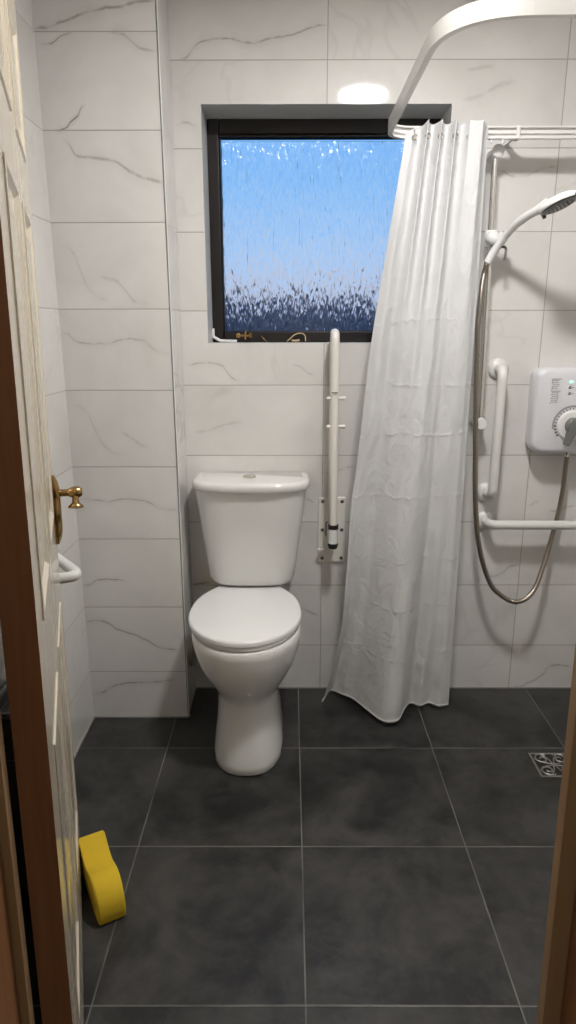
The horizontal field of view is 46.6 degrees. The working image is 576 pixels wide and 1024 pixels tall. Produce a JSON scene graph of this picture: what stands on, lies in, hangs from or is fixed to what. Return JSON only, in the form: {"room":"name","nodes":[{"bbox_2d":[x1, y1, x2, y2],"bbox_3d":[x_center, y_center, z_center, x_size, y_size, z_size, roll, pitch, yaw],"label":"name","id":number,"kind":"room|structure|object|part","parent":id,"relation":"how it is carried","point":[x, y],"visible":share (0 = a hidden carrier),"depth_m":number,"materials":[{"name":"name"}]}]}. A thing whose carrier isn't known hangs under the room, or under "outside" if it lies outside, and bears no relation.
{"room":"bathroom","nodes":[
{"label":"bathroom","id":0,"kind":"room"},
{"bbox_2d":[0,0,93,754],"bbox_3d":[-0.775,-0.252,1.613,0.100,2.420,2.082,0,15,0],"label":"wall","id":1,"kind":"structure","parent":0,"point":[73,609],"depth_m":2.06,"materials":[{"name":"stone"}]},
{"bbox_2d":[58,553,81,583],"bbox_3d":[-0.640,0.139,1.815,0.188,0.113,0.295,0,15,0],"label":"wall rail","id":2,"kind":"object","parent":1,"relation":"attached to","point":[72,573],"visible":0.38,"depth_m":1.76,"materials":[{"name":"white plastic"}]},
{"bbox_2d":[31,0,195,715],"bbox_3d":[-0.547,-0.432,2.274,0.351,2.420,0.211,0,15,0],"label":"wall pier","id":3,"kind":"object","parent":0,"point":[97,62],"visible":1,"depth_m":2.14,"materials":[{"name":"tile"}]},
{"bbox_2d":[155,0,189,716],"bbox_3d":[-0.370,-0.406,2.176,0.004,2.420,0.010,0,15,0],"label":"trim","id":4,"kind":"structure","parent":3,"relation":"attached to","point":[156,0],"depth_m":2.13,"materials":[{"name":"white plastic"}]},
{"bbox_2d":[188,635,195,666],"bbox_3d":[-0.363,0.527,2.538,0.020,0.116,0.116,0,15,0],"label":"pipe cover","id":5,"kind":"object","parent":3,"relation":"attached to","point":[191,653],"visible":0.59,"depth_m":2.49,"materials":[{"name":"plastic"}]},
{"bbox_2d":[20,688,570,1023],"bbox_3d":[0.349,1.269,0.775,2.349,0.080,4.032,0,15,0],"label":"floor","id":6,"kind":"structure","parent":0,"point":[378,872],"depth_m":1.80,"materials":[{"name":"tile"}]},
{"bbox_2d":[0,682,27,890],"bbox_3d":[-0.666,0.685,1.763,0.092,0.532,0.300,0,15,0],"label":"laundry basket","id":7,"kind":"object","parent":6,"relation":"on","point":[4,703],"visible":0.09,"depth_m":1.64,"materials":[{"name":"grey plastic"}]},
{"bbox_2d":[79,830,125,924],"bbox_3d":[-0.473,0.921,1.696,0.068,0.111,0.206,-8,17,-28],"label":"sponge","id":8,"kind":"object","parent":6,"relation":"on","point":[100,873],"visible":0.98,"depth_m":1.65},
{"bbox_2d":[188,471,309,775],"bbox_3d":[-0.129,0.354,2.282,0.413,0.898,0.596,0,15,0],"label":"toilet","id":9,"kind":"object","parent":6,"relation":"on","point":[246,629],"visible":1,"depth_m":2.25,"materials":[{"name":"ceramic"}]},
{"bbox_3d":[-0.141,0.332,2.232,0.372,0.020,0.502,0,15,0],"label":"lid","id":10,"kind":"part","parent":9,"relation":"part of","materials":[{"name":"plastic"}]},
{"bbox_3d":[-0.141,0.350,2.237,0.360,0.016,0.490,0,15,0],"label":"seat","id":11,"kind":"part","parent":9,"relation":"part of","materials":[{"name":"plastic"}]},
{"bbox_3d":[-0.130,-0.105,2.351,0.413,0.031,0.222,0,15,0],"label":"cistern lid","id":12,"kind":"part","parent":9,"relation":"part of","materials":[{"name":"ceramic"}]},
{"bbox_2d":[528,753,563,776],"bbox_3d":[0.879,0.835,2.211,0.128,0.008,0.126,0,15,0],"label":"floor drain","id":13,"kind":"object","parent":6,"relation":"on","point":[547,764],"visible":0.79,"depth_m":2.22,"materials":[{"name":"silver metal"}]},
{"bbox_2d":[167,0,575,686],"bbox_3d":[0.352,-0.493,2.494,2.149,2.420,0.250,0,15,0],"label":"wall","id":14,"kind":"structure","parent":0,"point":[249,406],"depth_m":2.31,"materials":[{"name":"tile"}]},
{"bbox_2d":[212,328,236,342],"bbox_3d":[-0.235,-0.649,2.462,0.094,0.052,0.015,1,15,3],"label":"trim","id":15,"kind":"structure","parent":14,"relation":"attached to","point":[213,329],"depth_m":2.46,"materials":[{"name":"white plastic"}]},
{"bbox_2d":[287,333,305,341],"bbox_3d":[0.030,-0.641,2.456,0.073,0.034,0.020,-3,15,-11],"label":"string","id":16,"kind":"object","parent":14,"relation":"on","point":[297,340],"visible":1,"depth_m":2.46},
{"bbox_2d":[74,687,570,757],"bbox_3d":[0.018,0.800,2.345,2.686,0.004,1.123,-11,19,-35],"label":"trim","id":17,"kind":"structure","parent":14,"relation":"attached to","point":[94,717],"depth_m":2.49,"materials":[{"name":"grey plastic"}]},
{"bbox_2d":[207,119,440,341],"bbox_3d":[0.124,-0.995,2.410,0.806,0.743,0.087,0,15,0],"label":"window","id":18,"kind":"structure","parent":14,"relation":"in","point":[299,231],"depth_m":2.41,"materials":[{"name":"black glass"}]},
{"bbox_3d":[0.124,-0.989,2.428,0.720,0.640,0.006,0,15,0],"label":"pane","id":19,"kind":"part","parent":18,"relation":"part of","materials":[{"name":"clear glass"}]},
{"bbox_2d":[318,329,345,561],"bbox_3d":[0.162,-0.209,2.384,0.103,0.857,0.113,0,15,0],"label":"support rail","id":20,"kind":"object","parent":14,"relation":"attached to","point":[331,509],"visible":1,"depth_m":2.39,"materials":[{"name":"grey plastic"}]},
{"bbox_3d":[0.141,0.055,2.463,0.010,0.066,0.078,0,15,0],"label":"lever","id":21,"kind":"part","parent":20,"relation":"part of","materials":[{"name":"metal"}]},
{"bbox_2d":[388,0,575,145],"bbox_3d":[0.860,-1.063,1.704,1.129,0.049,0.974,0,15,0],"label":"track","id":22,"kind":"object","parent":14,"relation":"attached to","point":[479,12],"visible":0.98,"depth_m":1.35,"materials":[{"name":"metal"}]},
{"bbox_2d":[322,119,488,722],"bbox_3d":[0.360,-0.215,2.246,0.475,1.974,0.189,3,15,10],"label":"shower curtain","id":23,"kind":"object","parent":22,"relation":"hanging from","point":[394,651],"visible":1,"depth_m":2.25,"materials":[{"name":"white fabric"}]},
{"bbox_2d":[470,144,506,429],"bbox_3d":[0.679,-0.727,2.242,0.077,0.904,0.112,0,15,0],"label":"riser rail","id":24,"kind":"object","parent":14,"relation":"attached to","point":[491,236],"visible":0.8,"depth_m":2.21,"materials":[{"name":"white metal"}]},
{"bbox_3d":[0.697,-0.844,2.181,0.035,0.048,0.013,10,18,32],"label":"slider lever","id":25,"kind":"part","parent":24,"relation":"part of","materials":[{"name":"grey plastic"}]},
{"bbox_2d":[484,190,575,264],"bbox_3d":[0.746,-0.860,2.039,0.106,0.176,0.334,-6,16,-21],"label":"handset","id":26,"kind":"object","parent":24,"relation":"attached to","point":[560,201],"visible":1,"depth_m":1.98,"materials":[{"name":"white plastic"}]},
{"bbox_2d":[473,262,569,604],"bbox_3d":[0.817,-0.240,2.339,0.398,1.193,0.073,-2,15,-8],"label":"shower hose","id":27,"kind":"object","parent":26,"relation":"attached to","point":[493,588],"visible":0.96,"depth_m":2.37,"materials":[{"name":"metal"}]},
{"bbox_2d":[478,358,508,501],"bbox_3d":[0.736,-0.277,2.375,0.083,0.520,0.090,0,15,0],"label":"vertical grab bar","id":28,"kind":"object","parent":14,"relation":"attached to","point":[498,369],"visible":0.96,"depth_m":2.34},
{"bbox_2d":[478,511,575,529],"bbox_3d":[1.051,0.043,2.461,0.703,0.074,0.090,0,15,0],"label":"horizontal grab bar","id":29,"kind":"object","parent":14,"relation":"attached to","point":[487,521],"visible":0.9,"depth_m":2.42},
{"bbox_2d":[525,367,575,456],"bbox_3d":[0.998,-0.346,2.338,0.294,0.312,0.124,0,15,0],"label":"heater","id":30,"kind":"object","parent":14,"relation":"attached to","point":[551,412],"visible":1,"depth_m":2.31,"materials":[{"name":"plastic"}]},
{"bbox_3d":[0.986,-0.276,2.307,0.060,0.098,0.026,0,15,0],"label":"dial lever","id":31,"kind":"part","parent":30,"relation":"part of","materials":[{"name":"grey plastic"}]},
{"bbox_3d":[0.347,0.004,0.663,2.349,2.420,0.120,0,15,0],"label":"wall","id":32,"kind":"structure","parent":0,"visible":0},
{"bbox_2d":[0,711,34,1023],"bbox_3d":[-0.420,0.180,0.725,0.144,2.050,0.212,0,15,0],"label":"trim","id":33,"kind":"structure","parent":32,"relation":"attached to","point":[16,1003],"depth_m":0.91,"materials":[{"name":"brown wood"}]},
{"bbox_2d":[0,0,83,1023],"bbox_3d":[-0.459,0.050,1.212,0.178,2.027,0.799,-4,16,-17],"label":"door","id":34,"kind":"structure","parent":32,"relation":"in","point":[31,525],"depth_m":0.95,"materials":[{"name":"beige paint"}]},
{"bbox_3d":[-0.378,-0.675,0.858,0.008,0.230,0.240,-4,16,-17],"label":"raised panel","id":35,"kind":"part","parent":34,"relation":"part of","materials":[{"name":"beige paint"}]},
{"bbox_3d":[-0.479,-0.762,1.171,0.008,0.230,0.240,-4,16,-17],"label":"raised panel","id":36,"kind":"part","parent":34,"relation":"part of","materials":[{"name":"beige paint"}]},
{"bbox_3d":[-0.386,-0.169,0.996,0.008,0.620,0.240,-4,16,-17],"label":"raised panel","id":37,"kind":"part","parent":34,"relation":"part of","materials":[{"name":"beige paint"}]},
{"bbox_3d":[-0.487,-0.256,1.308,0.008,0.620,0.240,-4,16,-17],"label":"raised panel","id":38,"kind":"part","parent":34,"relation":"part of","materials":[{"name":"beige paint"}]},
{"bbox_3d":[-0.534,-0.005,1.550,0.017,0.166,0.047,-4,16,-17],"label":"handle","id":39,"kind":"part","parent":34,"relation":"part of","materials":[{"name":"gold metal"}]},
{"bbox_3d":[-0.399,0.603,1.205,0.008,0.580,0.240,-4,16,-17],"label":"raised panel","id":40,"kind":"part","parent":34,"relation":"part of","materials":[{"name":"beige paint"}]},
{"bbox_3d":[-0.500,0.516,1.518,0.008,0.580,0.240,-4,16,-17],"label":"raised panel","id":41,"kind":"part","parent":34,"relation":"part of","materials":[{"name":"beige paint"}]},
{"bbox_3d":[-0.503,-0.031,1.542,0.060,0.052,0.046,-4,16,-17],"label":"lever","id":42,"kind":"part","parent":34,"relation":"part of","materials":[{"name":"gold metal"}]},
{"bbox_2d":[536,643,575,1023],"bbox_3d":[0.415,0.180,0.722,0.130,2.050,0.230,-2,15,-7],"label":"trim","id":43,"kind":"structure","parent":32,"relation":"attached to","point":[557,993],"depth_m":0.91,"materials":[{"name":"brown wood"}]}
]}

